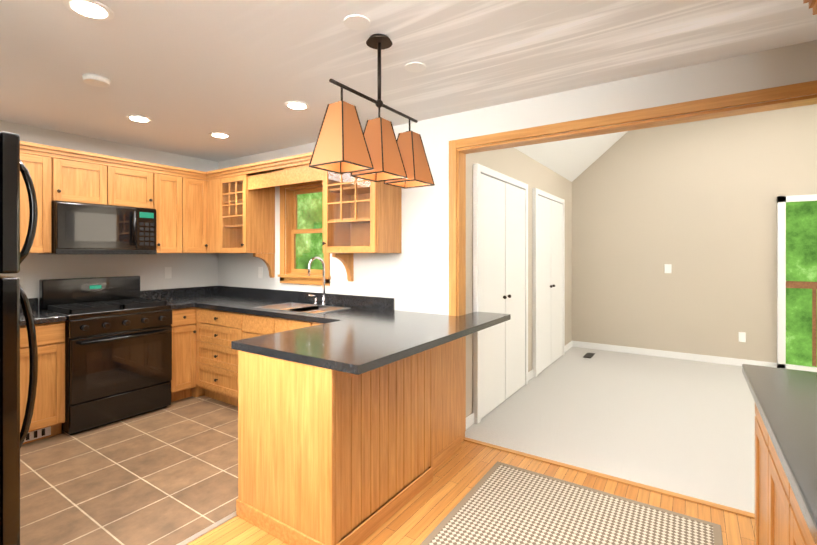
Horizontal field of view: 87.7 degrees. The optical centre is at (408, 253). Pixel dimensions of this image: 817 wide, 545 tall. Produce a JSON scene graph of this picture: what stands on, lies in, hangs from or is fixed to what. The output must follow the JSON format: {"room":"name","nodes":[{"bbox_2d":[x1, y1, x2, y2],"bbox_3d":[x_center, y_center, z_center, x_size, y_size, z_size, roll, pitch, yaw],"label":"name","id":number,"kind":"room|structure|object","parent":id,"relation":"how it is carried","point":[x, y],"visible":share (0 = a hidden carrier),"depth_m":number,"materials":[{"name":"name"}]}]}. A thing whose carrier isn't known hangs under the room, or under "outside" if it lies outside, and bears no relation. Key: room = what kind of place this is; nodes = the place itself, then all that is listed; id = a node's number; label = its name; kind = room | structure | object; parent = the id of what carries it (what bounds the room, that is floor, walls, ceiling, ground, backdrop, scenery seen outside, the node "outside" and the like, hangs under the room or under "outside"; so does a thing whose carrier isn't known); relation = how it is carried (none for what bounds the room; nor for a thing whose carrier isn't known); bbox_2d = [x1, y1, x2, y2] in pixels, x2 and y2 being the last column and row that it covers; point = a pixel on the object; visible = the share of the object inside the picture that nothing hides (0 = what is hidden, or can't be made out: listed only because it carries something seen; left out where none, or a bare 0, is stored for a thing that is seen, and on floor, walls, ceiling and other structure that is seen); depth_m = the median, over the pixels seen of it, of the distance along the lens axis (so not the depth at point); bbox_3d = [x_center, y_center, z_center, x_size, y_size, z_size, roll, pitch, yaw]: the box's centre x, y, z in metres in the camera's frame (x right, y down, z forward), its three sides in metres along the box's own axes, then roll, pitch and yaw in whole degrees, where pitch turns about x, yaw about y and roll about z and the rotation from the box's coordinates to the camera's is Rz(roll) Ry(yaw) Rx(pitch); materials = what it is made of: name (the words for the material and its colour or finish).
{"room":"kitchen","nodes":[
{"label":"kitchen","id":0,"kind":"room"},
{"bbox_2d":[0,120,3,275],"bbox_3d":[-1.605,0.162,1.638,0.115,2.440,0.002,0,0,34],"label":"wall","id":1,"kind":"structure","parent":0,"point":[1,121],"depth_m":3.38,"materials":[{"name":"white paint"}]},
{"bbox_2d":[4,121,215,309],"bbox_3d":[-3.470,0.160,3.126,0.120,2.440,4.350,0,0,34],"label":"wall","id":2,"kind":"structure","parent":0,"point":[188,269],"depth_m":4.05,"materials":[{"name":"white paint"}]},
{"bbox_2d":[20,145,55,252],"bbox_3d":[-3.130,-0.400,3.215,0.339,0.790,0.597,0,0,34],"label":"upper cabinet","id":3,"kind":"object","parent":2,"relation":"attached to","point":[40,163],"depth_m":3.31,"materials":[{"name":"brown wood"}]},
{"bbox_2d":[56,153,115,205],"bbox_3d":[-2.841,-0.608,3.649,0.339,0.375,0.439,0,0,34],"label":"upper cabinet","id":4,"kind":"object","parent":2,"relation":"attached to","point":[90,180],"depth_m":3.56,"materials":[{"name":"brown wood"}]},
{"bbox_2d":[39,201,156,253],"bbox_3d":[-2.700,-0.206,3.748,0.451,0.422,0.754,0,0,34],"label":"microwave","id":5,"kind":"object","parent":4,"relation":"attached to","point":[82,228],"visible":1,"depth_m":3.59,"materials":[{"name":"black"}]},
{"bbox_2d":[20,286,215,308],"bbox_3d":[-2.817,0.418,3.975,0.020,0.100,2.247,0,0,34],"label":"backsplash","id":6,"kind":"structure","parent":2,"relation":"attached to","point":[203,291],"depth_m":4.47,"materials":[{"name":"black stone"}]},
{"bbox_2d":[116,161,155,208],"bbox_3d":[-2.663,-0.608,3.916,0.339,0.375,0.439,0,0,34],"label":"upper cabinet","id":7,"kind":"object","parent":2,"relation":"attached to","point":[135,184],"depth_m":3.88,"materials":[{"name":"brown wood"}]},
{"bbox_2d":[165,267,171,278],"bbox_3d":[-2.513,0.199,4.448,0.006,0.120,0.070,0,0,34],"label":"switch plate","id":8,"kind":"object","parent":2,"relation":"attached to","point":[168,270],"depth_m":4.45,"materials":[{"name":"white plastic"}]},
{"bbox_2d":[156,169,191,252],"bbox_3d":[-2.449,-0.400,4.239,0.339,0.790,0.328,0,0,34],"label":"upper cabinet","id":9,"kind":"object","parent":2,"relation":"attached to","point":[173,189],"depth_m":4.17,"materials":[{"name":"brown wood"}]},
{"bbox_2d":[192,173,203,252],"bbox_3d":[-2.332,-0.401,4.414,0.339,0.790,0.330,0,0,34],"label":"upper cabinet","id":10,"kind":"object","parent":2,"relation":"attached to","point":[197,181],"depth_m":4.37,"materials":[{"name":"brown wood"}]},
{"bbox_2d":[20,395,237,544],"bbox_3d":[-2.403,1.431,2.429,2.670,0.100,4.370,0,0,34],"label":"floor","id":11,"kind":"structure","parent":0,"point":[167,475],"depth_m":2.60,"materials":[{"name":"brown tile"}]},
{"bbox_2d":[0,132,37,544],"bbox_3d":[-2.160,0.442,1.755,0.900,1.880,0.773,0,0,34],"label":"refrigerator","id":12,"kind":"object","parent":11,"relation":"on","point":[12,297],"visible":1,"depth_m":1.75,"materials":[{"name":"black metal"}]},
{"bbox_2d":[20,321,64,444],"bbox_3d":[-3.013,0.945,3.139,0.620,0.870,0.597,0,0,34],"label":"base cabinet","id":13,"kind":"object","parent":11,"relation":"on","point":[48,417],"depth_m":3.13,"materials":[{"name":"brown wood"}]},
{"bbox_2d":[20,309,66,324],"bbox_3d":[-3.013,0.488,3.126,0.635,0.040,0.617,0,0,34],"label":"countertop","id":14,"kind":"structure","parent":13,"relation":"on","point":[40,317],"depth_m":3.17,"materials":[{"name":"black stone"}]},
{"bbox_2d":[39,276,171,434],"bbox_3d":[-2.577,0.797,3.667,0.727,1.165,0.754,0,0,34],"label":"gas range","id":15,"kind":"object","parent":11,"relation":"on","point":[118,348],"visible":0.98,"depth_m":3.51,"materials":[{"name":"black metal"}]},
{"bbox_2d":[171,309,191,401],"bbox_3d":[-2.352,0.945,4.132,0.620,0.870,0.257,0,0,34],"label":"base cabinet","id":16,"kind":"object","parent":11,"relation":"on","point":[181,382],"depth_m":3.96,"materials":[{"name":"brown wood"}]},
{"bbox_2d":[192,305,243,403],"bbox_3d":[-1.556,0.945,4.086,0.795,0.870,0.666,0,0,34],"label":"base cabinet","id":17,"kind":"object","parent":11,"relation":"on","point":[214,331],"depth_m":3.90,"materials":[{"name":"brown wood"}]},
{"bbox_2d":[160,293,231,308],"bbox_3d":[-2.178,0.487,4.380,0.635,0.040,0.864,0,0,34],"label":"countertop","id":18,"kind":"structure","parent":17,"relation":"on","point":[175,302],"depth_m":4.34,"materials":[{"name":"black stone"}]},
{"bbox_2d":[196,297,387,324],"bbox_3d":[-1.071,0.488,3.781,1.871,0.040,0.635,0,0,34],"label":"countertop","id":19,"kind":"structure","parent":17,"relation":"on","point":[241,304],"depth_m":3.51,"materials":[{"name":"black stone"}]},
{"bbox_2d":[252,301,351,312],"bbox_3d":[-0.922,0.561,3.670,0.744,0.194,0.429,0,0,34],"label":"sink","id":20,"kind":"object","parent":19,"relation":"in","point":[292,306],"depth_m":3.78,"materials":[{"name":"silver metal"}]},
{"bbox_2d":[308,256,326,304],"bbox_3d":[-0.859,0.245,3.848,0.150,0.440,0.219,0,0,34],"label":"faucet","id":21,"kind":"object","parent":19,"relation":"on","point":[323,266],"visible":0.98,"depth_m":3.88,"materials":[{"name":"silver metal"}]},
{"bbox_2d":[244,313,267,336],"bbox_3d":[-1.063,0.945,3.785,0.481,0.870,0.620,0,0,34],"label":"base cabinet","id":22,"kind":"object","parent":11,"relation":"on","point":[253,326],"depth_m":3.56,"materials":[{"name":"brown wood"}]},
{"bbox_2d":[268,317,303,332],"bbox_3d":[-0.735,0.945,3.567,0.542,0.870,0.620,0,0,34],"label":"base cabinet","id":23,"kind":"object","parent":11,"relation":"on","point":[275,324],"depth_m":3.38,"materials":[{"name":"brown wood"}]},
{"bbox_2d":[304,321,315,324],"bbox_3d":[-0.429,0.945,3.363,0.439,0.870,0.620,0,0,34],"label":"base cabinet","id":24,"kind":"object","parent":11,"relation":"on","point":[305,322],"depth_m":3.21,"materials":[{"name":"brown wood"}]},
{"bbox_2d":[232,349,435,544],"bbox_3d":[-0.376,0.946,2.432,0.680,0.870,0.907,0,0,34],"label":"base cabinet","id":25,"kind":"object","parent":11,"relation":"on","point":[351,419],"depth_m":2.09,"materials":[{"name":"brown wood"}]},
{"bbox_2d":[232,309,495,376],"bbox_3d":[-0.164,0.489,2.656,0.885,0.040,1.502,0,0,34],"label":"countertop","id":26,"kind":"structure","parent":25,"relation":"on","point":[354,345],"depth_m":2.35,"materials":[{"name":"grey stone"}]},
{"bbox_2d":[436,337,464,468],"bbox_3d":[-0.002,0.946,2.980,0.656,0.870,0.490,0,0,34],"label":"base cabinet","id":27,"kind":"object","parent":11,"relation":"on","point":[450,358],"depth_m":2.89,"materials":[{"name":"brown wood"}]},
{"bbox_2d":[0,0,816,161],"bbox_3d":[-1.142,-1.108,1.659,5.620,0.100,4.490,0,0,34],"label":"ceiling","id":28,"kind":"structure","parent":0,"point":[187,77],"depth_m":2.27,"materials":[{"name":"white paint"}]},
{"bbox_2d":[63,0,113,20],"bbox_3d":[-1.375,-1.053,1.832,0.176,0.009,0.176,0,0,34],"label":"recessed light","id":29,"kind":"object","parent":28,"relation":"in","point":[94,10],"visible":1,"depth_m":1.83,"materials":[{"name":"white plastic"}]},
{"bbox_2d":[82,74,110,87],"bbox_3d":[-1.883,-1.043,2.567,0.140,0.030,0.140,0,0,34],"label":"smoke detector","id":30,"kind":"object","parent":28,"relation":"attached to","point":[95,80],"visible":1,"depth_m":2.54,"materials":[{"name":"white plastic"}]},
{"bbox_2d":[126,115,151,122],"bbox_3d":[-2.108,-1.054,3.330,0.176,0.009,0.176,0,0,34],"label":"recessed light","id":31,"kind":"object","parent":28,"relation":"in","point":[139,118],"visible":0.98,"depth_m":3.31,"materials":[{"name":"white plastic"}]},
{"bbox_2d":[209,132,230,137],"bbox_3d":[-1.681,-1.055,3.790,0.176,0.009,0.176,0,0,34],"label":"recessed light","id":32,"kind":"object","parent":28,"relation":"in","point":[218,135],"visible":0.98,"depth_m":3.78,"materials":[{"name":"white plastic"}]},
{"bbox_2d":[284,101,309,109],"bbox_3d":[-0.793,-1.054,3.031,0.176,0.009,0.176,0,0,34],"label":"recessed light","id":33,"kind":"object","parent":28,"relation":"in","point":[296,105],"visible":1,"depth_m":3.01,"materials":[{"name":"white plastic"}]},
{"bbox_2d":[344,14,369,29],"bbox_3d":[-0.235,-1.054,1.939,0.119,0.008,0.119,0,0,28],"label":"cover plate","id":34,"kind":"object","parent":28,"relation":"attached to","point":[356,22],"depth_m":1.93,"materials":[{"name":"white plastic"}]},
{"bbox_2d":[309,34,434,188],"bbox_3d":[-0.144,-0.717,2.094,0.203,0.683,0.743,0,0,34],"label":"pendant light","id":35,"kind":"object","parent":28,"relation":"hanging from","point":[375,151],"visible":1,"depth_m":2.01,"materials":[{"name":"brown metal"}]},
{"bbox_2d":[405,62,425,71],"bbox_3d":[0.039,-1.054,2.405,0.119,0.008,0.119,0,0,28],"label":"cover plate","id":36,"kind":"object","parent":28,"relation":"attached to","point":[412,66],"depth_m":2.40,"materials":[{"name":"white plastic"}]},
{"bbox_2d":[187,440,754,544],"bbox_3d":[-0.064,1.432,0.871,2.950,0.100,4.370,0,0,34],"label":"floor","id":37,"kind":"structure","parent":0,"point":[458,475],"depth_m":2.33,"materials":[{"name":"orange wood"}]},
{"bbox_2d":[177,437,754,544],"bbox_3d":[-0.085,1.378,0.964,2.848,0.009,4.260,0,0,34],"label":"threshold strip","id":38,"kind":"object","parent":37,"relation":"on","point":[534,457],"depth_m":2.48,"materials":[{"name":"brown wood"}]},
{"bbox_2d":[420,461,722,544],"bbox_3d":[0.657,1.377,1.842,1.195,0.010,1.545,0,0,34],"label":"rug","id":39,"kind":"object","parent":37,"relation":"on","point":[500,503],"visible":1,"depth_m":2.19,"materials":[{"name":"beige fabric"}]},
{"bbox_2d":[755,408,757,544],"bbox_3d":[1.575,0.947,1.432,0.596,0.870,0.439,0,0,34],"label":"base cabinet","id":40,"kind":"object","parent":37,"relation":"on","point":[756,409],"depth_m":1.73,"materials":[{"name":"brown wood"}]},
{"bbox_2d":[758,420,777,544],"bbox_3d":[1.381,0.947,1.140,0.596,0.870,0.498,0,0,34],"label":"base cabinet","id":41,"kind":"object","parent":37,"relation":"on","point":[767,462],"depth_m":1.49,"materials":[{"name":"brown wood"}]},
{"bbox_2d":[742,364,816,544],"bbox_3d":[0.677,0.491,0.119,0.636,0.040,3.660,0,0,34],"label":"countertop","id":42,"kind":"structure","parent":41,"relation":"on","point":[785,400],"depth_m":1.20,"materials":[{"name":"grey stone"}]},
{"bbox_2d":[778,468,805,544],"bbox_3d":[1.170,0.947,0.824,0.596,0.870,0.498,0,0,34],"label":"base cabinet","id":43,"kind":"object","parent":37,"relation":"on","point":[791,530],"depth_m":1.17,"materials":[{"name":"brown wood"}]},
{"bbox_2d":[806,536,813,544],"bbox_3d":[0.960,0.948,0.508,0.596,0.870,0.498,0,0,34],"label":"base cabinet","id":44,"kind":"object","parent":37,"relation":"on","point":[807,537],"depth_m":0.96,"materials":[{"name":"brown wood"}]},
{"bbox_2d":[216,40,816,314],"bbox_3d":[0.069,0.160,3.479,5.620,2.440,0.120,0,0,34],"label":"wall","id":45,"kind":"structure","parent":0,"point":[400,278],"depth_m":3.27,"materials":[{"name":"white paint"}]},
{"bbox_2d":[204,173,251,252],"bbox_3d":[-1.922,-0.401,4.498,0.291,0.790,0.384,0,0,34],"label":"upper cabinet","id":46,"kind":"object","parent":45,"relation":"attached to","point":[229,210],"depth_m":4.34,"materials":[{"name":"brown wood"}]},
{"bbox_2d":[258,267,262,277],"bbox_3d":[-1.561,0.199,4.488,0.070,0.120,0.006,0,0,34],"label":"switch plate","id":47,"kind":"object","parent":45,"relation":"attached to","point":[260,269],"depth_m":4.48,"materials":[{"name":"white plastic"}]},
{"bbox_2d":[278,180,330,285],"bbox_3d":[-0.986,-0.213,4.159,0.700,1.015,0.155,0,0,34],"label":"kitchen window","id":48,"kind":"structure","parent":45,"relation":"in","point":[294,275],"depth_m":4.27,"materials":[{"name":"brown wood"}]},
{"bbox_2d":[216,285,393,308],"bbox_3d":[-1.157,0.418,4.208,2.486,0.100,0.020,0,0,34],"label":"backsplash","id":49,"kind":"structure","parent":45,"relation":"attached to","point":[277,295],"depth_m":4.05,"materials":[{"name":"black stone"}]},
{"bbox_2d":[449,80,816,430],"bbox_3d":[1.322,0.263,2.635,2.354,2.236,0.139,0,0,34],"label":"trim","id":50,"kind":"structure","parent":45,"relation":"attached to","point":[457,231],"depth_m":2.74,"materials":[{"name":"brown wood"}]},
{"bbox_2d":[803,0,816,14],"bbox_3d":[1.681,-0.512,1.449,0.440,1.057,0.372,0,0,34],"label":"upper cabinet","id":51,"kind":"object","parent":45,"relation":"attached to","point":[813,4],"visible":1,"depth_m":1.69,"materials":[{"name":"brown wood"}]},
{"bbox_2d":[466,147,573,416],"bbox_3d":[1.366,0.149,4.832,0.120,2.460,3.570,0,0,34],"label":"wall","id":52,"kind":"structure","parent":0,"point":[511,162],"depth_m":4.64,"materials":[{"name":"beige paint"}]},
{"bbox_2d":[481,174,524,418],"bbox_3d":[0.904,0.352,3.962,0.068,2.044,1.150,0,0,34],"label":"closet door","id":53,"kind":"structure","parent":52,"relation":"in","point":[502,281],"depth_m":3.90,"materials":[{"name":"white wood"}]},
{"bbox_2d":[473,163,564,423],"bbox_3d":[1.322,0.322,4.615,0.044,2.106,2.820,0,0,34],"label":"trim","id":54,"kind":"structure","parent":52,"relation":"attached to","point":[478,170],"depth_m":4.28,"materials":[{"name":"white wood"}]},
{"bbox_2d":[466,341,572,428],"bbox_3d":[1.426,1.332,4.799,0.014,0.086,3.570,0,0,34],"label":"baseboard","id":55,"kind":"structure","parent":52,"relation":"attached to","point":[470,419],"depth_m":4.59,"materials":[{"name":"white"}]},
{"bbox_2d":[538,195,562,373],"bbox_3d":[1.763,0.351,5.253,0.068,2.044,1.150,0,0,34],"label":"closet door","id":56,"kind":"structure","parent":52,"relation":"in","point":[550,281],"depth_m":5.19,"materials":[{"name":"white wood"}]},
{"bbox_2d":[514,131,627,181],"bbox_3d":[3.780,-2.275,3.313,5.820,2.635,3.720,0,0,34],"label":"ceiling","id":57,"kind":"structure","parent":0,"point":[571,160],"depth_m":5.40,"materials":[{"name":"white paint"}]},
{"bbox_2d":[465,347,755,513],"bbox_3d":[3.747,1.428,3.266,5.820,0.104,3.840,0,0,34],"label":"floor carpet","id":58,"kind":"object","parent":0,"point":[683,427],"depth_m":3.47,"materials":[{"name":"beige carpet"}]},
{"bbox_2d":[583,352,594,357],"bbox_3d":[2.436,1.370,5.736,0.100,0.008,0.300,0,0,34],"label":"floor air vent","id":59,"kind":"object","parent":58,"relation":"on","point":[588,355],"visible":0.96,"depth_m":5.71,"materials":[{"name":"brown metal"}]},
{"bbox_2d":[574,104,816,362],"bbox_3d":[4.778,-1.108,4.812,5.820,4.973,0.120,0,0,34],"label":"wall","id":60,"kind":"structure","parent":0,"point":[694,203],"depth_m":5.49,"materials":[{"name":"beige paint"}]},
{"bbox_2d":[664,264,671,272],"bbox_3d":[3.434,0.198,5.627,0.080,0.120,0.012,0,0,34],"label":"light switch","id":61,"kind":"object","parent":60,"relation":"attached to","point":[668,269],"depth_m":5.62,"materials":[{"name":"white plastic"}]},
{"bbox_2d":[573,341,809,367],"bbox_3d":[4.720,1.332,4.771,5.529,0.086,0.014,0,0,34],"label":"baseboard","id":62,"kind":"structure","parent":60,"relation":"attached to","point":[662,353],"depth_m":5.58,"materials":[{"name":"white wood"}]},
{"bbox_2d":[739,332,745,341],"bbox_3d":[4.080,1.019,5.201,0.070,0.120,0.006,0,0,34],"label":"outlet","id":63,"kind":"object","parent":60,"relation":"attached to","point":[742,335],"depth_m":5.20,"materials":[{"name":"white plastic"}]},
{"bbox_2d":[777,194,816,371],"bbox_3d":[5.216,0.344,4.417,2.110,2.030,0.050,0,0,34],"label":"glass door","id":64,"kind":"structure","parent":60,"relation":"in","point":[796,282],"depth_m":4.92,"materials":[{"name":"white"}]},
{"label":"outside","id":65,"kind":"structure","parent":0,"visible":0},
{"bbox_2d":[296,192,323,269],"bbox_3d":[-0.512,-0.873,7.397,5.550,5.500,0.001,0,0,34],"label":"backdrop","id":66,"kind":"structure","parent":65,"point":[310,224],"depth_m":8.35,"materials":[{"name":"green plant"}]}
]}

